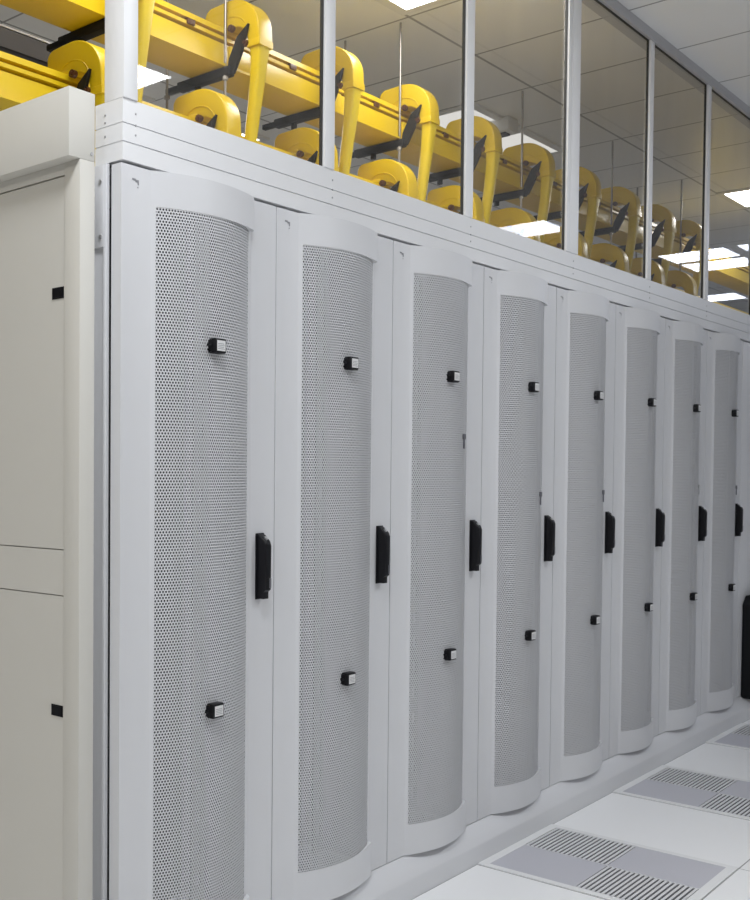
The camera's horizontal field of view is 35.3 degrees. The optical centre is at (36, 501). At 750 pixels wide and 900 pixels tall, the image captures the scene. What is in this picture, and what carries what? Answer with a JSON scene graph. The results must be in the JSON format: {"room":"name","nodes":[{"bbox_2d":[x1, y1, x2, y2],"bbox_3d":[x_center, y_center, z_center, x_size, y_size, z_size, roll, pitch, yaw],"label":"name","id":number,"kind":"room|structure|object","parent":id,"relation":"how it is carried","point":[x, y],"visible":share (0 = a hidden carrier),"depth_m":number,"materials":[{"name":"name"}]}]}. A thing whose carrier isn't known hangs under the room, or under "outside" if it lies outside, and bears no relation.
{"room":"server room","nodes":[
{"label":"server room","id":0,"kind":"room"},
{"bbox_2d":[307,151,317,162],"bbox_3d":[0.919,-1.060,4.163,0.080,0.494,0.365,-1,2,-43],"label":"bracket","id":1,"kind":"object","parent":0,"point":[313,157],"visible":0.02,"depth_m":4.03,"materials":[{"name":"black metal"}]},
{"bbox_2d":[0,0,749,312],"bbox_3d":[3.525,-2.098,6.158,20.000,0.050,8.200,-1,2,-43],"label":"ceiling","id":2,"kind":"structure","parent":0,"point":[519,44],"depth_m":5.21,"materials":[{"name":"tile"}]},
{"bbox_2d":[0,24,50,66],"bbox_3d":[-1.043,-1.777,3.115,3.550,0.438,0.340,-1,2,-43],"label":"cable tray","id":3,"kind":"object","parent":2,"relation":"hanging from","point":[14,42],"visible":0.05,"depth_m":3.82,"materials":[{"name":"grey metal"}]},
{"bbox_2d":[0,47,47,66],"bbox_3d":[-1.043,-1.575,3.121,3.550,0.025,0.320,-1,2,-43],"label":"tray","id":4,"kind":"object","parent":3,"relation":"on","point":[39,55],"depth_m":3.85,"materials":[{"name":"yellow metal"}]},
{"bbox_2d":[142,95,154,102],"bbox_3d":[0.182,-2.055,5.548,0.600,0.011,0.600,-1,2,-43],"label":"recessed light","id":5,"kind":"object","parent":2,"relation":"in","point":[145,98],"visible":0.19,"depth_m":5.51,"materials":[{"name":"white"}]},
{"bbox_2d":[164,0,249,108],"bbox_3d":[0.605,-1.709,3.854,0.042,0.608,0.365,-1,2,-43],"label":"bracket","id":6,"kind":"object","parent":2,"relation":"hanging from","point":[226,72],"visible":0.91,"depth_m":3.78,"materials":[{"name":"black metal"}]},
{"bbox_2d":[0,0,748,295],"bbox_3d":[2.158,-1.600,5.293,10.000,0.190,0.365,-1,2,-43],"label":"trough","id":7,"kind":"object","parent":6,"relation":"on","point":[182,42],"depth_m":4.22,"materials":[{"name":"yellow plastic"}]},
{"bbox_2d":[137,0,154,102],"bbox_3d":[0.265,-1.454,3.410,0.103,0.590,0.236,-1,2,-43],"label":"outlet","id":8,"kind":"object","parent":7,"relation":"attached to","point":[145,7],"visible":0.5,"depth_m":3.34,"materials":[{"name":"yellow plastic"}]},
{"bbox_2d":[206,0,272,142],"bbox_3d":[0.707,-1.464,3.819,0.103,0.590,0.236,-1,2,-43],"label":"outlet","id":9,"kind":"object","parent":7,"relation":"attached to","point":[240,13],"visible":0.83,"depth_m":3.75,"materials":[{"name":"yellow plastic"}]},
{"bbox_2d":[206,0,272,49],"bbox_3d":[0.713,-1.666,3.818,0.088,0.185,0.236,-1,2,-43],"label":"hood","id":10,"kind":"object","parent":9,"relation":"attached to","point":[240,13],"depth_m":3.75,"materials":[{"name":"yellow plastic"}]},
{"bbox_2d":[301,49,319,70],"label":"outlet","id":11,"kind":"object","parent":7,"relation":"attached to","point":[312,59],"depth_m":4.24,"materials":[{"name":"yellow plastic"}]},
{"bbox_2d":[301,46,364,91],"bbox_3d":[1.155,-1.677,4.227,0.088,0.185,0.236,-1,2,-43],"label":"hood","id":12,"kind":"object","parent":11,"relation":"attached to","point":[353,76],"depth_m":4.15,"materials":[{"name":"yellow plastic"}]},
{"bbox_2d":[335,46,364,174],"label":"outlet","id":13,"kind":"object","parent":7,"relation":"attached to","point":[351,85],"depth_m":4.15,"materials":[{"name":"yellow plastic"}]},
{"bbox_2d":[380,84,439,201],"bbox_3d":[1.592,-1.484,4.636,0.103,0.590,0.236,-1,2,-43],"label":"outlet","id":14,"kind":"object","parent":7,"relation":"attached to","point":[412,96],"visible":0.9,"depth_m":4.57,"materials":[{"name":"yellow plastic"}]},
{"bbox_2d":[380,84,439,125],"bbox_3d":[1.597,-1.687,4.635,0.088,0.185,0.236,-1,2,-43],"label":"hood","id":15,"kind":"object","parent":14,"relation":"attached to","point":[412,95],"depth_m":4.57,"materials":[{"name":"yellow plastic"}]},
{"bbox_2d":[446,116,502,223],"bbox_3d":[2.034,-1.495,5.044,0.103,0.590,0.236,-1,2,-43],"label":"outlet","id":16,"kind":"object","parent":7,"relation":"attached to","point":[493,148],"visible":0.7,"depth_m":4.97,"materials":[{"name":"yellow plastic"}]},
{"bbox_2d":[446,116,502,153],"bbox_3d":[2.039,-1.697,5.044,0.088,0.185,0.236,-1,2,-43],"label":"hood","id":17,"kind":"object","parent":16,"relation":"attached to","point":[482,127],"depth_m":4.97,"materials":[{"name":"yellow plastic"}]},
{"bbox_2d":[503,143,555,242],"bbox_3d":[2.476,-1.505,5.453,0.103,0.590,0.236,-1,2,-43],"label":"outlet","id":18,"kind":"object","parent":7,"relation":"attached to","point":[533,154],"visible":0.85,"depth_m":5.39,"materials":[{"name":"yellow plastic"}]},
{"bbox_2d":[503,143,555,177],"bbox_3d":[2.482,-1.708,5.452,0.088,0.185,0.236,-1,2,-43],"label":"hood","id":19,"kind":"object","parent":18,"relation":"attached to","point":[533,153],"depth_m":5.39,"materials":[{"name":"yellow plastic"}]},
{"bbox_2d":[555,166,601,258],"bbox_3d":[2.918,-1.515,5.861,0.103,0.590,0.236,-1,2,-43],"label":"outlet","id":20,"kind":"object","parent":7,"relation":"attached to","point":[593,194],"visible":0.57,"depth_m":5.79,"materials":[{"name":"yellow plastic"}]},
{"bbox_2d":[555,166,601,198],"bbox_3d":[2.924,-1.718,5.861,0.088,0.185,0.236,-1,2,-43],"label":"hood","id":21,"kind":"object","parent":20,"relation":"attached to","point":[586,176],"depth_m":5.78,"materials":[{"name":"yellow plastic"}]},
{"bbox_2d":[601,186,641,272],"bbox_3d":[3.360,-1.526,6.270,0.103,0.590,0.236,-1,2,-43],"label":"outlet","id":22,"kind":"object","parent":7,"relation":"attached to","point":[621,195],"visible":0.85,"depth_m":6.20,"materials":[{"name":"yellow plastic"}]},
{"bbox_2d":[601,186,641,216],"bbox_3d":[3.366,-1.728,6.269,0.088,0.185,0.236,-1,2,-43],"label":"hood","id":23,"kind":"object","parent":22,"relation":"attached to","point":[621,195],"depth_m":6.20,"materials":[{"name":"yellow plastic"}]},
{"bbox_2d":[641,204,676,282],"bbox_3d":[3.802,-1.536,6.678,0.103,0.590,0.236,-1,2,-43],"label":"outlet","id":24,"kind":"object","parent":7,"relation":"attached to","point":[659,213],"visible":0.72,"depth_m":6.61,"materials":[{"name":"yellow plastic"}]},
{"bbox_2d":[641,204,676,232],"bbox_3d":[3.808,-1.738,6.678,0.088,0.185,0.236,-1,2,-43],"label":"hood","id":25,"kind":"object","parent":24,"relation":"attached to","point":[659,213],"depth_m":6.60,"materials":[{"name":"yellow plastic"}]},
{"bbox_2d":[676,220,701,293],"bbox_3d":[4.244,-1.546,7.087,0.103,0.590,0.236,-1,2,-43],"label":"outlet","id":26,"kind":"object","parent":7,"relation":"attached to","point":[689,228],"visible":0.62,"depth_m":7.02,"materials":[{"name":"yellow plastic"}]},
{"bbox_2d":[676,220,701,246],"bbox_3d":[4.250,-1.749,7.086,0.088,0.185,0.236,-1,2,-43],"label":"hood","id":27,"kind":"object","parent":26,"relation":"attached to","point":[689,228],"depth_m":7.02,"materials":[{"name":"yellow plastic"}]},
{"bbox_2d":[241,128,269,141],"bbox_3d":[0.908,-2.071,6.191,0.600,0.011,0.600,-1,2,-43],"label":"recessed light","id":28,"kind":"object","parent":2,"relation":"in","point":[260,138],"visible":0.18,"depth_m":6.14,"materials":[{"name":"white"}]},
{"bbox_2d":[344,22,421,162],"bbox_3d":[1.489,-1.730,4.671,0.042,0.608,0.365,-1,2,-43],"label":"bracket","id":29,"kind":"object","parent":2,"relation":"hanging from","point":[410,127],"visible":0.82,"depth_m":4.59,"materials":[{"name":"black metal"}]},
{"bbox_2d":[375,0,448,15],"bbox_3d":[1.504,-2.013,4.074,0.600,0.011,0.600,-1,2,-43],"label":"recessed light","id":30,"kind":"object","parent":2,"relation":"in","point":[402,7],"visible":1,"depth_m":4.39,"materials":[{"name":"white"}]},
{"bbox_2d":[391,0,432,9],"bbox_3d":[1.504,-2.011,4.074,0.520,0.001,0.520,-1,2,-43],"label":"diffuser","id":31,"kind":"object","parent":30,"relation":"attached to","point":[406,4],"depth_m":4.38,"materials":[{"name":"white plastic"}]},
{"bbox_2d":[419,102,523,130],"bbox_3d":[2.271,-2.064,5.995,0.595,0.011,0.600,-1,2,-43],"label":"recessed light","id":32,"kind":"object","parent":2,"relation":"in","point":[446,116],"visible":0.23,"depth_m":5.74,"materials":[{"name":"white plastic"}]},
{"bbox_2d":[439,110,493,128],"bbox_3d":[2.271,-2.061,5.995,0.515,0.001,0.520,-1,2,-43],"label":"diffuser","id":33,"kind":"object","parent":32,"relation":"attached to","point":[445,119],"depth_m":5.79,"materials":[{"name":"white plastic"}]},
{"bbox_2d":[490,116,517,137],"bbox_3d":[2.522,-2.023,5.860,0.120,0.084,0.120,-1,2,-43],"label":"sensor box","id":34,"kind":"object","parent":2,"relation":"attached to","point":[507,126],"visible":0.62,"depth_m":5.81,"materials":[{"name":"white plastic"}]},
{"bbox_2d":[480,91,541,209],"bbox_3d":[2.373,-1.750,5.488,0.042,0.608,0.365,-1,2,-43],"label":"bracket","id":35,"kind":"object","parent":2,"relation":"hanging from","point":[529,183],"visible":0.55,"depth_m":5.41,"materials":[{"name":"black metal"}]},
{"bbox_2d":[476,128,562,154],"bbox_3d":[2.716,-2.074,6.405,0.595,0.011,0.600,-1,2,-43],"label":"recessed light","id":36,"kind":"object","parent":2,"relation":"in","point":[529,136],"visible":0.31,"depth_m":6.21,"materials":[{"name":"white plastic"}]},
{"bbox_2d":[502,133,555,152],"bbox_3d":[2.716,-2.071,6.405,0.515,0.001,0.520,-1,2,-43],"label":"diffuser","id":37,"kind":"object","parent":36,"relation":"attached to","point":[512,140],"depth_m":6.21,"materials":[{"name":"white plastic"}]},
{"bbox_2d":[579,141,629,243],"bbox_3d":[3.257,-1.771,6.305,0.042,0.608,0.365,-1,2,-43],"label":"bracket","id":38,"kind":"object","parent":2,"relation":"hanging from","point":[620,217],"visible":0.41,"depth_m":6.22,"materials":[{"name":"black metal"}]},
{"bbox_2d":[635,180,696,270],"bbox_3d":[4.141,-1.792,7.122,0.042,0.608,0.365,-1,2,-43],"label":"bracket","id":39,"kind":"object","parent":2,"relation":"hanging from","point":[689,246],"visible":0.54,"depth_m":7.04,"materials":[{"name":"black metal"}]},
{"bbox_2d":[716,187,749,208],"bbox_3d":[5.044,-2.096,7.345,0.600,0.011,0.600,-1,2,-43],"label":"recessed light","id":40,"kind":"object","parent":2,"relation":"in","point":[740,198],"visible":1,"depth_m":7.43,"materials":[{"name":"white plastic"}]},
{"bbox_2d":[725,190,749,206],"bbox_3d":[5.044,-2.093,7.345,0.520,0.001,0.520,-1,2,-43],"label":"diffuser","id":41,"kind":"object","parent":40,"relation":"attached to","point":[743,197],"depth_m":7.43,"materials":[{"name":"white plastic"}]},
{"bbox_2d":[412,719,749,899],"bbox_3d":[3.520,1.136,6.246,20.000,0.001,8.200,-1,2,-43],"label":"floor","id":42,"kind":"structure","parent":0,"point":[714,837],"depth_m":3.88,"materials":[{"name":"tile"}]},
{"bbox_2d":[0,86,109,899],"bbox_3d":[-0.277,0.147,2.868,0.126,2.147,1.164,-1,2,-43],"label":"cabinet","id":43,"kind":"object","parent":42,"relation":"on","point":[54,198],"visible":1,"depth_m":2.50,"materials":[{"name":"grey metal"}]},
{"bbox_2d":[107,162,275,899],"bbox_3d":[0.074,0.208,3.025,0.600,2.019,1.112,-1,2,-43],"label":"rack","id":44,"kind":"object","parent":42,"relation":"on","point":[192,260],"visible":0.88,"depth_m":2.62,"materials":[{"name":"white metal"}]},
{"bbox_2d":[77,68,91,89],"bbox_3d":[0.035,-1.040,3.346,0.080,0.494,0.365,-1,2,-43],"label":"bracket","id":45,"kind":"object","parent":44,"relation":"on","point":[84,81],"visible":0.07,"depth_m":3.21,"materials":[{"name":"black metal"}]},
{"bbox_2d":[0,51,747,313],"bbox_3d":[2.166,-1.278,5.292,10.000,0.135,0.166,-1,2,-43],"label":"trough","id":46,"kind":"object","parent":44,"relation":"on","point":[22,80],"visible":0.02,"depth_m":3.19,"materials":[{"name":"yellow plastic"}]},
{"bbox_2d":[48,40,104,148],"bbox_3d":[0.136,-1.101,3.301,0.103,0.590,0.236,-1,2,-43],"label":"outlet","id":47,"kind":"object","parent":46,"relation":"attached to","point":[74,58],"visible":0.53,"depth_m":3.24,"materials":[{"name":"yellow plastic"}]},
{"bbox_2d":[48,40,104,95],"bbox_3d":[0.142,-1.303,3.301,0.088,0.185,0.236,-1,2,-43],"label":"hood","id":48,"kind":"object","parent":47,"relation":"attached to","point":[74,58],"depth_m":3.25,"materials":[{"name":"yellow plastic"}]},
{"bbox_2d":[173,89,241,137],"bbox_3d":[0.578,-1.111,3.709,0.103,0.590,0.236,-1,2,-43],"label":"outlet","id":49,"kind":"object","parent":46,"relation":"attached to","point":[201,105],"visible":0.58,"depth_m":3.65,"materials":[{"name":"yellow plastic"}]},
{"bbox_2d":[274,127,338,171],"bbox_3d":[1.020,-1.121,4.118,0.103,0.590,0.236,-1,2,-43],"label":"outlet","id":50,"kind":"object","parent":46,"relation":"attached to","point":[304,141],"visible":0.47,"depth_m":4.08,"materials":[{"name":"yellow plastic"}]},
{"bbox_2d":[358,159,418,198],"bbox_3d":[1.462,-1.131,4.527,0.103,0.590,0.236,-1,2,-43],"label":"outlet","id":51,"kind":"object","parent":46,"relation":"attached to","point":[385,172],"visible":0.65,"depth_m":4.47,"materials":[{"name":"yellow plastic"}]},
{"bbox_2d":[427,185,459,210],"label":"outlet","id":52,"kind":"object","parent":46,"relation":"attached to","point":[448,197],"depth_m":4.92,"materials":[{"name":"yellow plastic"}]},
{"bbox_2d":[473,192,484,222],"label":"outlet","id":53,"kind":"object","parent":46,"relation":"attached to","point":[478,211],"depth_m":4.85,"materials":[{"name":"yellow plastic"}]},
{"bbox_2d":[490,207,539,241],"bbox_3d":[2.347,-1.152,5.343,0.103,0.590,0.236,-1,2,-43],"label":"outlet","id":54,"kind":"object","parent":46,"relation":"attached to","point":[510,218],"visible":0.51,"depth_m":5.29,"materials":[{"name":"yellow plastic"}]},
{"bbox_2d":[544,227,561,247],"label":"outlet","id":55,"kind":"object","parent":46,"relation":"attached to","point":[552,236],"depth_m":5.74,"materials":[{"name":"yellow plastic"}]},
{"bbox_2d":[578,232,587,258],"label":"outlet","id":56,"kind":"object","parent":46,"relation":"attached to","point":[582,245],"depth_m":5.66,"materials":[{"name":"yellow plastic"}]},
{"bbox_2d":[590,243,629,272],"bbox_3d":[3.231,-1.173,6.160,0.103,0.590,0.236,-1,2,-43],"label":"outlet","id":57,"kind":"object","parent":46,"relation":"attached to","point":[602,252],"visible":0.55,"depth_m":6.10,"materials":[{"name":"yellow plastic"}]},
{"bbox_2d":[631,257,642,275],"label":"outlet","id":58,"kind":"object","parent":46,"relation":"attached to","point":[637,263],"depth_m":6.55,"materials":[{"name":"yellow plastic"}]},
{"bbox_2d":[651,260,665,285],"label":"outlet","id":59,"kind":"object","parent":46,"relation":"attached to","point":[657,271],"depth_m":6.48,"materials":[{"name":"yellow plastic"}]},
{"bbox_2d":[666,270,697,296],"bbox_3d":[4.115,-1.193,6.977,0.103,0.590,0.236,-1,2,-43],"label":"outlet","id":60,"kind":"object","parent":46,"relation":"attached to","point":[675,278],"visible":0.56,"depth_m":6.91,"materials":[{"name":"yellow plastic"}]},
{"bbox_2d":[95,0,749,342],"bbox_3d":[2.517,-1.429,4.612,6.402,1.206,0.094,-1,2,-43],"label":"frame","id":61,"kind":"object","parent":44,"relation":"on","point":[128,131],"visible":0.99,"depth_m":3.47,"materials":[{"name":"white metal"}]},
{"bbox_2d":[271,207,402,899],"bbox_3d":[0.515,0.197,3.432,0.600,2.019,1.112,-1,2,-43],"label":"rack","id":62,"kind":"object","parent":42,"relation":"on","point":[334,283],"visible":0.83,"depth_m":3.02,"materials":[{"name":"white metal"}]},
{"bbox_2d":[206,114,217,128],"bbox_3d":[0.477,-1.050,3.755,0.080,0.494,0.365,-1,2,-43],"label":"bracket","id":63,"kind":"object","parent":62,"relation":"on","point":[212,122],"visible":0.05,"depth_m":3.62,"materials":[{"name":"black metal"}]},
{"bbox_2d":[387,240,492,899],"bbox_3d":[0.955,0.187,3.839,0.600,2.019,1.112,-1,2,-43],"label":"rack","id":64,"kind":"object","parent":42,"relation":"on","point":[433,837],"visible":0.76,"depth_m":3.41,"materials":[{"name":"white metal"}]},
{"bbox_2d":[461,266,563,854],"bbox_3d":[1.396,0.177,4.246,0.600,2.019,1.112,-1,2,-43],"label":"rack","id":65,"kind":"object","parent":42,"relation":"on","point":[514,803],"visible":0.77,"depth_m":3.82,"materials":[{"name":"white metal"}]},
{"bbox_2d":[390,181,399,191],"bbox_3d":[1.361,-1.071,4.572,0.080,0.494,0.365,-1,2,-43],"label":"bracket","id":66,"kind":"object","parent":65,"relation":"on","point":[395,187],"visible":0.06,"depth_m":4.44,"materials":[{"name":"black metal"}]},
{"bbox_2d":[534,287,621,817],"bbox_3d":[1.837,0.167,4.653,0.600,2.019,1.112,-1,2,-43],"label":"rack","id":67,"kind":"object","parent":42,"relation":"on","point":[580,774],"visible":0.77,"depth_m":4.22,"materials":[{"name":"white metal"}]},
{"bbox_2d":[477,824,738,899],"bbox_3d":[1.886,1.203,3.575,0.598,0.004,0.598,-1,2,-43],"label":"tile","id":68,"kind":"object","parent":42,"relation":"on","point":[600,866],"depth_m":3.56,"materials":[{"name":"white"}]},
{"bbox_2d":[594,304,670,785],"bbox_3d":[2.277,0.156,5.060,0.600,2.019,1.112,-1,2,-43],"label":"rack","id":69,"kind":"object","parent":42,"relation":"on","point":[636,749],"visible":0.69,"depth_m":4.62,"materials":[{"name":"white metal"}]},
{"bbox_2d":[516,227,524,235],"bbox_3d":[2.246,-1.091,5.389,0.080,0.494,0.365,-1,2,-43],"label":"bracket","id":70,"kind":"object","parent":69,"relation":"on","point":[521,232],"visible":0.05,"depth_m":5.25,"materials":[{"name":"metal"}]},
{"bbox_2d":[644,319,711,760],"bbox_3d":[2.718,0.146,5.468,0.600,2.019,1.112,-1,2,-43],"label":"rack","id":71,"kind":"object","parent":42,"relation":"on","point":[681,725],"visible":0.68,"depth_m":5.02,"materials":[{"name":"white metal"}]},
{"bbox_2d":[612,765,749,819],"bbox_3d":[2.768,1.183,4.389,0.598,0.004,0.598,-1,2,-43],"label":"tile","id":72,"kind":"object","parent":42,"relation":"on","point":[708,792],"depth_m":4.43,"materials":[{"name":"white"}]},
{"bbox_2d":[687,331,747,737],"bbox_3d":[3.159,0.136,5.875,0.600,2.019,1.112,-1,2,-43],"label":"rack","id":73,"kind":"object","parent":42,"relation":"on","point":[721,709],"visible":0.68,"depth_m":5.42,"materials":[{"name":"white metal"}]},
{"bbox_2d":[705,723,749,749],"bbox_3d":[3.649,1.162,5.203,0.598,0.004,0.598,-1,2,-43],"label":"tile","id":74,"kind":"object","parent":42,"relation":"on","point":[738,736],"depth_m":5.29,"materials":[{"name":"white"}]},
{"bbox_2d":[723,341,749,719],"bbox_3d":[3.596,0.135,6.285,0.600,2.000,1.103,-1,2,-43],"label":"tall cabinet","id":75,"kind":"object","parent":42,"relation":"on","point":[744,539],"visible":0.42,"depth_m":5.76,"materials":[{"name":"white metal"}]},
{"bbox_2d":[741,595,749,698],"bbox_3d":[3.936,0.775,5.891,0.398,0.547,0.069,-1,2,-43],"label":"equipment case","id":76,"kind":"object","parent":75,"relation":"attached to","point":[745,670],"visible":1,"depth_m":5.77,"materials":[{"name":"black plastic"}]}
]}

